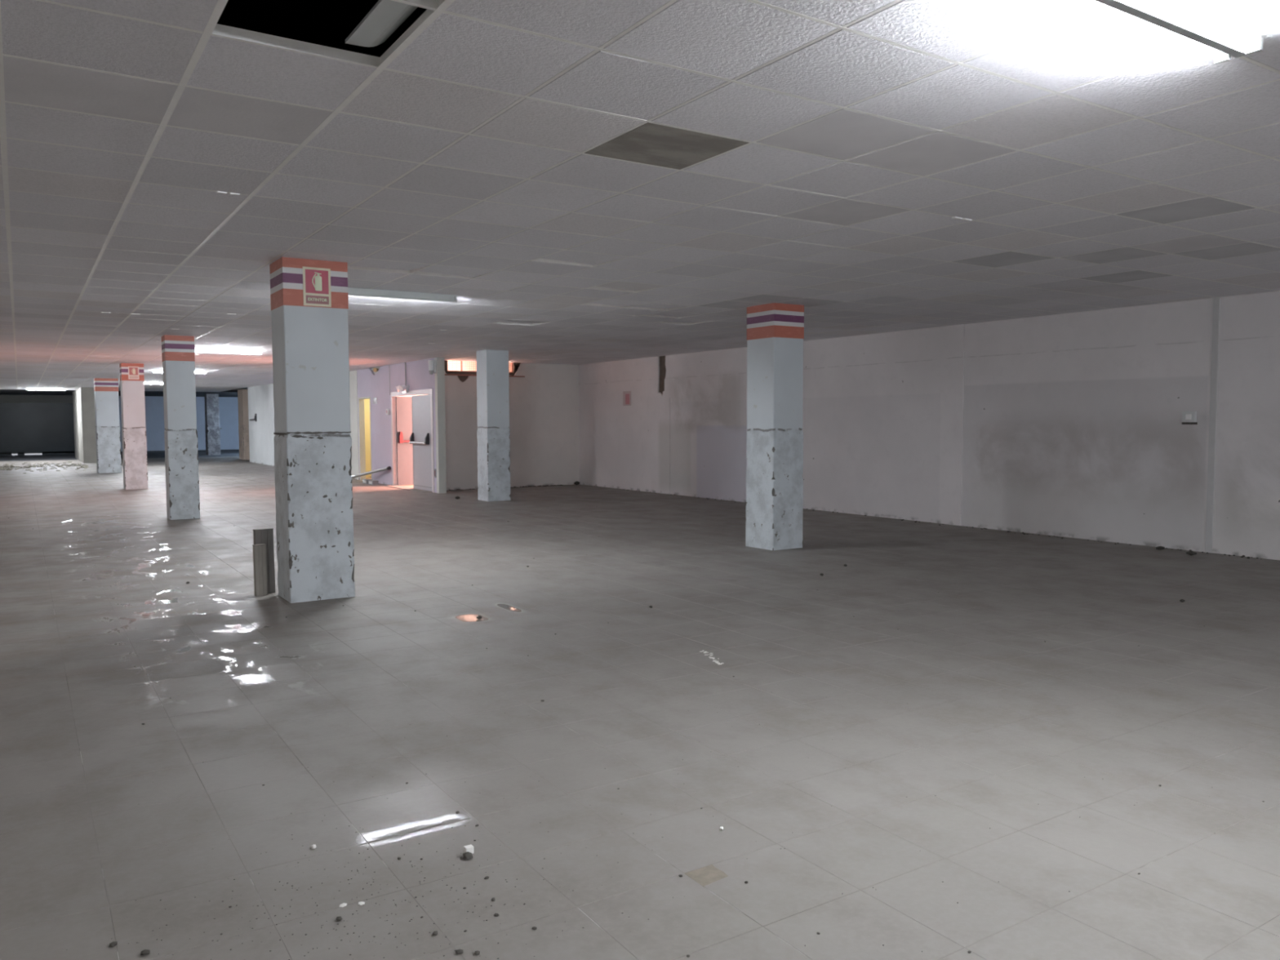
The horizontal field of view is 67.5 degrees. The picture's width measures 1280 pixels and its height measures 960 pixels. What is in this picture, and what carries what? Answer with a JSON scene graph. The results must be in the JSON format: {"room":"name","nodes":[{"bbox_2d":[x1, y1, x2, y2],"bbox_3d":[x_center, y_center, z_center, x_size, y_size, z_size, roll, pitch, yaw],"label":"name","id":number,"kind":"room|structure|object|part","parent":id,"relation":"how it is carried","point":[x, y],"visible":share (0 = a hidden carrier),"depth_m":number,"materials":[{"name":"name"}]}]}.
{"room":"empty retail store","nodes":[
{"label":"empty retail store","id":0,"kind":"room"},
{"bbox_2d":[72,387,96,462],"bbox_3d":[-21.959,-2.195,38.373,0.950,2.792,6.600,-2,4,-33],"label":"column","id":1,"kind":"structure","parent":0,"point":[83,398],"depth_m":35.53,"materials":[{"name":"white paint"}]},
{"bbox_2d":[0,395,75,455],"bbox_3d":[-29.332,-2.530,44.195,5.600,2.800,0.300,-2,4,-33],"label":"door","id":2,"kind":"structure","parent":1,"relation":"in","point":[29,424],"depth_m":44.81,"materials":[{"name":"paint"}]},
{"bbox_3d":[-29.289,-1.199,44.218,5.600,0.140,0.060,-2,4,-33],"label":"rail","id":3,"kind":"part","parent":2,"relation":"part of","materials":[{"name":"metal"}]},
{"bbox_2d":[118,387,247,453],"bbox_3d":[-22.748,-3.059,48.398,10.050,3.300,0.250,-2,4,-33],"label":"wall","id":4,"kind":"structure","parent":0,"point":[228,406],"depth_m":48.61,"materials":[{"name":"blue paint"}]},
{"bbox_3d":[-22.798,-1.453,48.352,9.800,0.100,0.030,-2,4,-33],"label":"skirting","id":5,"kind":"part","parent":4,"relation":"part of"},
{"bbox_2d":[247,383,275,466],"bbox_3d":[-13.531,-1.965,34.123,0.104,2.793,4.300,-2,4,-33],"label":"wall","id":6,"kind":"structure","parent":0,"point":[260,397],"depth_m":34.01,"materials":[{"name":"white paint"}]},
{"bbox_2d":[217,0,426,57],"bbox_3d":[-10.101,-3.339,23.560,23.200,0.200,63.200,-2,4,-33],"label":"ceiling slab","id":7,"kind":"structure","parent":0,"point":[327,23],"depth_m":4.37,"materials":[{"name":"black"}]},
{"bbox_2d":[364,398,371,477],"bbox_3d":[-6.625,-1.737,25.846,2.200,3.300,0.100,-2,4,-33],"label":"wall","id":8,"kind":"structure","parent":0,"point":[366,402],"depth_m":25.43,"materials":[{"name":"yellow paint"}]},
{"bbox_2d":[361,477,413,487],"bbox_3d":[-4.148,0.031,24.661,5.250,0.100,6.150,-2,4,-33],"label":"floor","id":9,"kind":"structure","parent":0,"point":[366,477],"depth_m":22.38,"materials":[{"name":"ceramic"}]},
{"bbox_2d":[349,357,446,493],"bbox_3d":[-9.343,-1.851,27.872,0.162,3.300,19.340,-2,4,-33],"label":"wall","id":10,"kind":"structure","parent":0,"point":[366,382],"depth_m":22.48,"materials":[{"name":"purple paint"}]},
{"bbox_2d":[373,397,377,404],"bbox_3d":[-6.415,-1.921,23.192,0.010,0.150,0.320,-2,4,-33],"label":"wall sign","id":11,"kind":"object","parent":10,"relation":"attached to","point":[375,399],"visible":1,"depth_m":23.17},
{"bbox_2d":[386,408,390,414],"bbox_3d":[-5.879,-1.591,22.341,0.055,0.130,0.140,-2,4,-33],"label":"button","id":12,"kind":"object","parent":10,"relation":"attached to","point":[388,411],"visible":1,"depth_m":22.30,"materials":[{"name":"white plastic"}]},
{"bbox_2d":[395,362,408,392],"bbox_3d":[-5.260,-2.264,21.175,0.230,0.673,0.409,-2,4,-33],"label":"lamp","id":13,"kind":"object","parent":10,"relation":"attached to","point":[404,388],"visible":1,"depth_m":21.14,"materials":[{"name":"silver metal"}]},
{"bbox_2d":[427,360,436,374],"bbox_3d":[-4.279,-2.317,19.709,0.152,0.290,0.120,-2,4,-33],"label":"lamp","id":14,"kind":"object","parent":10,"relation":"attached to","point":[432,363],"visible":1,"depth_m":19.67,"materials":[{"name":"silver metal"}]},
{"bbox_3d":[-4.293,-2.356,19.697,0.119,0.210,0.119,-2,4,-33],"label":"glass","id":15,"kind":"part","parent":14,"relation":"part of","materials":[{"name":"white glass"}]},
{"bbox_2d":[400,360,510,396],"bbox_3d":[-3.580,-1.662,24.453,5.800,3.300,5.750,-2,4,-33],"label":"wall","id":16,"kind":"structure","parent":0,"point":[451,363],"depth_m":23.81,"materials":[{"name":"beige paint"}]},
{"bbox_2d":[357,396,372,479],"bbox_3d":[-6.828,-1.022,24.003,0.130,2.100,1.000,-2,4,-33],"label":"door frame","id":17,"kind":"structure","parent":16,"relation":"attached to","point":[361,400],"depth_m":24.34,"materials":[{"name":"beige paint"}]},
{"bbox_2d":[395,396,413,484],"bbox_3d":[-5.111,-0.918,22.408,1.140,2.045,0.140,-2,4,-33],"label":"door","id":18,"kind":"structure","parent":16,"relation":"in","point":[403,404],"depth_m":22.21,"materials":[{"name":"paint"}]},
{"bbox_2d":[384,484,432,493],"bbox_3d":[-5.052,0.191,21.163,0.370,0.012,2.550,-2,4,-33],"label":"trim","id":19,"kind":"structure","parent":16,"relation":"attached to","point":[400,486],"depth_m":21.11,"materials":[{"name":"concrete"}]},
{"bbox_2d":[390,388,434,492],"bbox_3d":[-4.998,-0.883,21.128,0.100,2.160,2.660,-2,4,-33],"label":"door frame","id":20,"kind":"structure","parent":16,"relation":"attached to","point":[393,394],"depth_m":22.08,"materials":[{"name":"paint"}]},
{"bbox_2d":[444,373,524,377],"bbox_3d":[-3.486,-2.293,21.035,2.100,0.025,0.040,-2,4,-33],"label":"trim","id":21,"kind":"structure","parent":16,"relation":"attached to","point":[445,374],"depth_m":20.89,"materials":[{"name":"metal"}]},
{"bbox_2d":[444,360,579,489],"bbox_3d":[-3.007,-1.485,21.527,3.620,3.300,0.205,-2,4,-33],"label":"wall","id":22,"kind":"structure","parent":0,"point":[544,403],"depth_m":21.73,"materials":[{"name":"grey paint"}]},
{"bbox_2d":[408,394,431,491],"bbox_3d":[-4.699,-0.802,20.566,0.153,2.035,1.185,-2,4,-33],"label":"door","id":23,"kind":"structure","parent":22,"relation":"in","point":[420,437],"depth_m":20.59,"materials":[{"name":"grey paint"}]},
{"bbox_2d":[447,360,512,373],"bbox_3d":[-3.525,-2.527,21.139,1.563,0.290,0.060,-2,4,-33],"label":"window","id":24,"kind":"structure","parent":22,"relation":"in","point":[469,362],"depth_m":20.92,"materials":[{"name":"glass"}]},
{"bbox_2d":[0,451,1279,959],"bbox_3d":[-11.073,0.294,20.878,18.400,0.120,59.400,-2,4,-33],"label":"floor","id":25,"kind":"structure","parent":0,"point":[1135,687],"depth_m":4.51,"materials":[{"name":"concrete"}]},
{"bbox_2d":[0,462,88,473],"bbox_3d":[-21.304,-0.430,32.053,5.244,0.040,9.986,-2,4,-33],"label":"rubble","id":26,"kind":"object","parent":25,"relation":"on","point":[6,467],"visible":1,"depth_m":32.38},
{"bbox_2d":[93,377,121,473],"bbox_3d":[-15.824,-1.613,28.485,0.615,2.792,0.515,-2,4,-33],"label":"column","id":27,"kind":"structure","parent":25,"relation":"on","point":[108,441],"depth_m":28.27,"materials":[{"name":"white paint"}]},
{"bbox_2d":[109,941,117,946],"bbox_3d":[-1.482,1.305,2.697,0.020,0.013,0.023,0,4,6],"label":"crumb","id":28,"kind":"object","parent":25,"relation":"on","point":[113,944],"visible":1,"depth_m":2.69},
{"bbox_2d":[119,363,148,489],"bbox_3d":[-11.346,-1.200,21.477,0.454,2.792,0.464,-2,4,-33],"label":"column","id":29,"kind":"structure","parent":25,"relation":"on","point":[135,464],"depth_m":21.29,"materials":[{"name":"white paint"}]},
{"bbox_2d":[128,366,138,379],"bbox_3d":[-11.212,-2.371,21.221,0.210,0.280,0.007,-2,4,-33],"label":"fire sign","id":30,"kind":"object","parent":29,"relation":"attached to","point":[133,371],"visible":1,"depth_m":21.22,"materials":[{"name":"red plastic"}]},
{"bbox_2d":[140,949,150,955],"bbox_3d":[-1.370,1.307,2.651,0.026,0.014,0.022,2,4,34],"label":"crumb","id":31,"kind":"object","parent":25,"relation":"on","point":[145,952],"visible":1,"depth_m":2.65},
{"bbox_2d":[160,334,199,519],"bbox_3d":[-7.072,-0.804,14.755,0.421,2.792,0.415,-2,4,-33],"label":"column","id":32,"kind":"structure","parent":25,"relation":"on","point":[178,353],"depth_m":14.59,"materials":[{"name":"white paint"}]},
{"bbox_2d":[204,393,220,455],"bbox_3d":[-19.686,-2.553,44.119,0.536,2.792,0.616,-2,4,-33],"label":"column","id":33,"kind":"structure","parent":25,"relation":"on","point":[211,401],"depth_m":43.87,"materials":[{"name":"stone"}]},
{"bbox_2d":[237,389,249,459],"bbox_3d":[-15.637,-2.226,38.529,0.778,2.792,1.018,-2,4,-33],"label":"column","id":34,"kind":"structure","parent":25,"relation":"on","point":[242,394],"depth_m":38.01,"materials":[{"name":"beige paint"}]},
{"bbox_2d":[252,543,267,596],"bbox_3d":[-3.230,0.766,8.148,0.097,0.437,0.062,-3,5,-41],"label":"leaning board","id":35,"kind":"object","parent":25,"relation":"on","point":[260,567],"visible":1,"depth_m":8.13,"materials":[{"name":"grey wood"}]},
{"bbox_2d":[253,528,275,593],"bbox_3d":[-3.237,0.699,8.258,0.157,0.557,0.070,-3,5,-41],"label":"leaning board","id":36,"kind":"object","parent":25,"relation":"on","point":[265,535],"visible":0.66,"depth_m":8.26,"materials":[{"name":"grey wood"}]},
{"bbox_2d":[269,256,355,603],"bbox_3d":[-2.756,-0.410,8.062,0.529,2.792,0.464,-2,4,-33],"label":"column","id":37,"kind":"structure","parent":25,"relation":"on","point":[313,486],"depth_m":7.88,"materials":[{"name":"white paint"}]},
{"bbox_2d":[302,266,331,306],"bbox_3d":[-2.629,-1.571,7.801,0.220,0.310,0.007,-2,4,-33],"label":"fire sign","id":38,"kind":"object","parent":37,"relation":"attached to","point":[316,281],"visible":1,"depth_m":7.80,"materials":[{"name":"plastic"}]},
{"bbox_2d":[311,844,316,848],"bbox_3d":[-1.126,1.265,3.306,0.022,0.016,0.019,3,5,44],"label":"chip","id":39,"kind":"object","parent":25,"relation":"on","point":[313,846],"visible":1,"depth_m":3.30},
{"bbox_2d":[336,915,342,920],"bbox_3d":[-0.889,1.295,2.830,0.021,0.013,0.017,3,4,39],"label":"crumb","id":40,"kind":"object","parent":25,"relation":"on","point":[338,918],"visible":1,"depth_m":2.82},
{"bbox_2d":[339,902,346,906],"bbox_3d":[-0.903,1.293,2.916,0.019,0.006,0.024,1,4,21],"label":"chip","id":41,"kind":"object","parent":25,"relation":"on","point":[343,904],"visible":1,"depth_m":2.91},
{"bbox_2d":[357,901,364,905],"bbox_3d":[-0.850,1.292,2.925,0.021,0.006,0.019,0,4,6],"label":"chip","id":42,"kind":"object","parent":25,"relation":"on","point":[362,903],"visible":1,"depth_m":2.92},
{"bbox_2d":[362,479,372,484],"bbox_3d":[-6.560,0.035,23.070,0.145,0.100,0.340,-2,4,-33],"label":"box","id":43,"kind":"object","parent":25,"relation":"on","point":[364,481],"visible":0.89,"depth_m":22.99,"materials":[{"name":"white plastic"}]},
{"bbox_2d":[351,466,391,478],"bbox_3d":[-6.676,-0.156,23.376,0.132,0.445,2.682,-3,4,-38],"label":"steel rail","id":44,"kind":"object","parent":25,"relation":"on","point":[388,468],"visible":0.7,"depth_m":23.07,"materials":[{"name":"silver metal"}]},
{"bbox_2d":[368,480,378,484],"bbox_3d":[-6.315,0.058,22.692,0.145,0.100,0.340,-2,4,-33],"label":"box","id":45,"kind":"object","parent":25,"relation":"on","point":[370,482],"visible":1,"depth_m":22.58,"materials":[{"name":"white plastic"}]},
{"bbox_2d":[455,949,462,954],"bbox_3d":[-0.500,1.305,2.652,0.021,0.011,0.016,-2,4,-24],"label":"crumb","id":46,"kind":"object","parent":25,"relation":"on","point":[458,951],"visible":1,"depth_m":2.65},
{"bbox_2d":[462,844,474,859],"bbox_3d":[-0.580,1.258,3.234,0.040,0.034,0.043,-2,4,-33],"label":"lump","id":47,"kind":"object","parent":25,"relation":"on","point":[468,850],"visible":1,"depth_m":3.23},
{"bbox_2d":[474,951,479,955],"bbox_3d":[-0.450,1.306,2.648,0.015,0.010,0.018,0,4,7],"label":"crumb","id":48,"kind":"object","parent":25,"relation":"on","point":[477,953],"visible":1,"depth_m":2.65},
{"bbox_2d":[475,349,511,501],"bbox_3d":[-2.751,-1.015,17.977,0.466,2.792,0.487,-2,4,-33],"label":"column","id":49,"kind":"structure","parent":25,"relation":"on","point":[493,432],"depth_m":17.79,"materials":[{"name":"white paint"}]},
{"bbox_2d":[5,500,1264,959],"bbox_3d":[-1.939,0.803,10.923,10.538,0.015,17.467,-2,4,-33],"label":"crumbs","id":50,"kind":"object","parent":25,"relation":"on","point":[464,931],"visible":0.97,"depth_m":3.02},
{"bbox_2d":[699,650,724,664],"bbox_3d":[0.453,1.103,5.973,0.069,0.003,0.371,-1,4,-15],"label":"plaster dust","id":51,"kind":"object","parent":25,"relation":"on","point":[711,657],"visible":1,"depth_m":5.94,"materials":[{"name":"white"}]},
{"bbox_2d":[745,302,804,550],"bbox_3d":[1.563,-0.612,11.127,0.461,2.792,0.497,-2,4,-33],"label":"column","id":52,"kind":"structure","parent":25,"relation":"on","point":[775,331],"depth_m":10.95,"materials":[{"name":"white paint"}]},
{"bbox_2d":[449,484,1276,560],"bbox_3d":[1.372,0.530,15.169,3.227,0.022,15.378,-2,4,-33],"label":"rubble","id":53,"kind":"object","parent":25,"relation":"on","point":[1242,556],"visible":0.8,"depth_m":13.84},
{"bbox_2d":[1155,546,1164,550],"bbox_3d":[5.879,0.768,10.832,0.081,0.045,0.096,3,5,43],"label":"stone","id":54,"kind":"object","parent":25,"relation":"on","point":[1159,548],"visible":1,"depth_m":10.81,"materials":[{"name":"grey stone"}]},
{"bbox_2d":[1186,551,1196,555],"bbox_3d":[5.965,0.793,10.373,0.092,0.051,0.091,0,4,9],"label":"stone","id":55,"kind":"object","parent":25,"relation":"on","point":[1190,553],"visible":1,"depth_m":10.34,"materials":[{"name":"grey stone"}]},
{"bbox_2d":[0,0,1279,397],"bbox_3d":[-11.083,-2.603,20.701,18.000,0.102,59.000,-2,4,-33],"label":"ceiling","id":56,"kind":"structure","parent":0,"point":[589,181],"depth_m":5.15,"materials":[{"name":"white tile"}]},
{"bbox_2d":[26,388,66,390],"bbox_3d":[-22.585,-3.443,36.463,1.288,0.062,0.152,-2,4,-33],"label":"fluorescent fixture","id":57,"kind":"object","parent":56,"relation":"attached to","point":[26,388],"visible":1,"depth_m":36.41,"materials":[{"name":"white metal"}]},
{"bbox_2d":[144,382,163,384],"bbox_3d":[-16.087,-3.141,31.146,1.258,0.062,0.152,-2,4,-33],"label":"fluorescent fixture","id":58,"kind":"object","parent":56,"relation":"attached to","point":[145,383],"visible":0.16,"depth_m":31.20,"materials":[{"name":"white plastic"}]},
{"bbox_2d":[151,370,162,373],"bbox_3d":[-11.890,-2.694,23.601,0.295,0.062,0.951,-2,4,-33],"label":"fluorescent fixture","id":59,"kind":"object","parent":56,"relation":"attached to","point":[153,371],"depth_m":24.13,"materials":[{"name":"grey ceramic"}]},
{"bbox_2d":[195,371,206,373],"bbox_3d":[-11.021,-2.725,24.052,0.350,0.062,0.976,-2,4,-33],"label":"fluorescent fixture","id":60,"kind":"object","parent":56,"relation":"attached to","point":[196,372],"depth_m":24.66,"materials":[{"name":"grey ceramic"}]},
{"bbox_2d":[194,348,262,355],"bbox_3d":[-7.513,-2.336,17.482,1.178,0.062,0.152,-2,4,-33],"label":"fluorescent fixture","id":61,"kind":"object","parent":56,"relation":"attached to","point":[217,351],"visible":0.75,"depth_m":17.45,"materials":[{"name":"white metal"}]},
{"bbox_2d":[345,0,417,47],"bbox_3d":[-0.771,-1.579,3.135,0.145,0.047,0.850,-2,4,-33],"label":"panel","id":62,"kind":"object","parent":56,"relation":"attached to","point":[385,16],"visible":0.84,"depth_m":3.29,"materials":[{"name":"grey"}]},
{"bbox_2d":[347,287,457,302],"bbox_3d":[-2.435,-1.874,9.705,1.208,0.070,0.151,-2,4,-33],"label":"fluorescent fixture","id":63,"kind":"object","parent":56,"relation":"attached to","point":[351,291],"visible":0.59,"depth_m":9.69,"materials":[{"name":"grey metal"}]},
{"bbox_2d":[1064,0,1263,63],"bbox_3d":[1.596,-1.484,3.022,1.208,0.062,0.152,-2,4,-33],"label":"fluorescent fixture","id":64,"kind":"object","parent":56,"relation":"attached to","point":[1169,20],"visible":1,"depth_m":3.11,"materials":[{"name":"white plastic"}]},
{"bbox_2d":[578,291,1279,559],"bbox_3d":[5.571,-0.925,11.873,0.312,3.300,25.950,-2,4,-33],"label":"wall","id":65,"kind":"structure","parent":0,"point":[1070,425],"depth_m":12.60,"materials":[{"name":"white paint"}]},
{"bbox_2d":[622,391,631,405],"bbox_3d":[-0.279,-1.754,20.614,0.008,0.310,0.320,-2,4,-33],"label":"notice","id":66,"kind":"object","parent":65,"relation":"attached to","point":[626,394],"visible":1,"depth_m":20.61,"materials":[{"name":"paper"}]},
{"bbox_2d":[625,394,629,404],"bbox_3d":[-0.271,-1.738,20.597,0.002,0.220,0.160,-2,4,-33],"label":"print","id":67,"kind":"object","parent":66,"relation":"attached to","point":[627,396],"depth_m":20.60},
{"bbox_2d":[1182,411,1197,424],"bbox_3d":[6.137,-0.693,10.709,0.040,0.145,0.160,-2,4,-33],"label":"switch box","id":68,"kind":"object","parent":65,"relation":"attached to","point":[1188,417],"visible":1,"depth_m":10.69,"materials":[{"name":"white plastic"}]},
{"label":"outside","id":69,"kind":"structure","parent":0,"visible":0},
{"bbox_2d":[11,453,42,455],"bbox_3d":[-31.700,-1.290,48.132,7.000,0.100,8.750,-2,4,-33],"label":"ground","id":70,"kind":"structure","parent":69,"point":[31,453],"depth_m":46.53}
]}

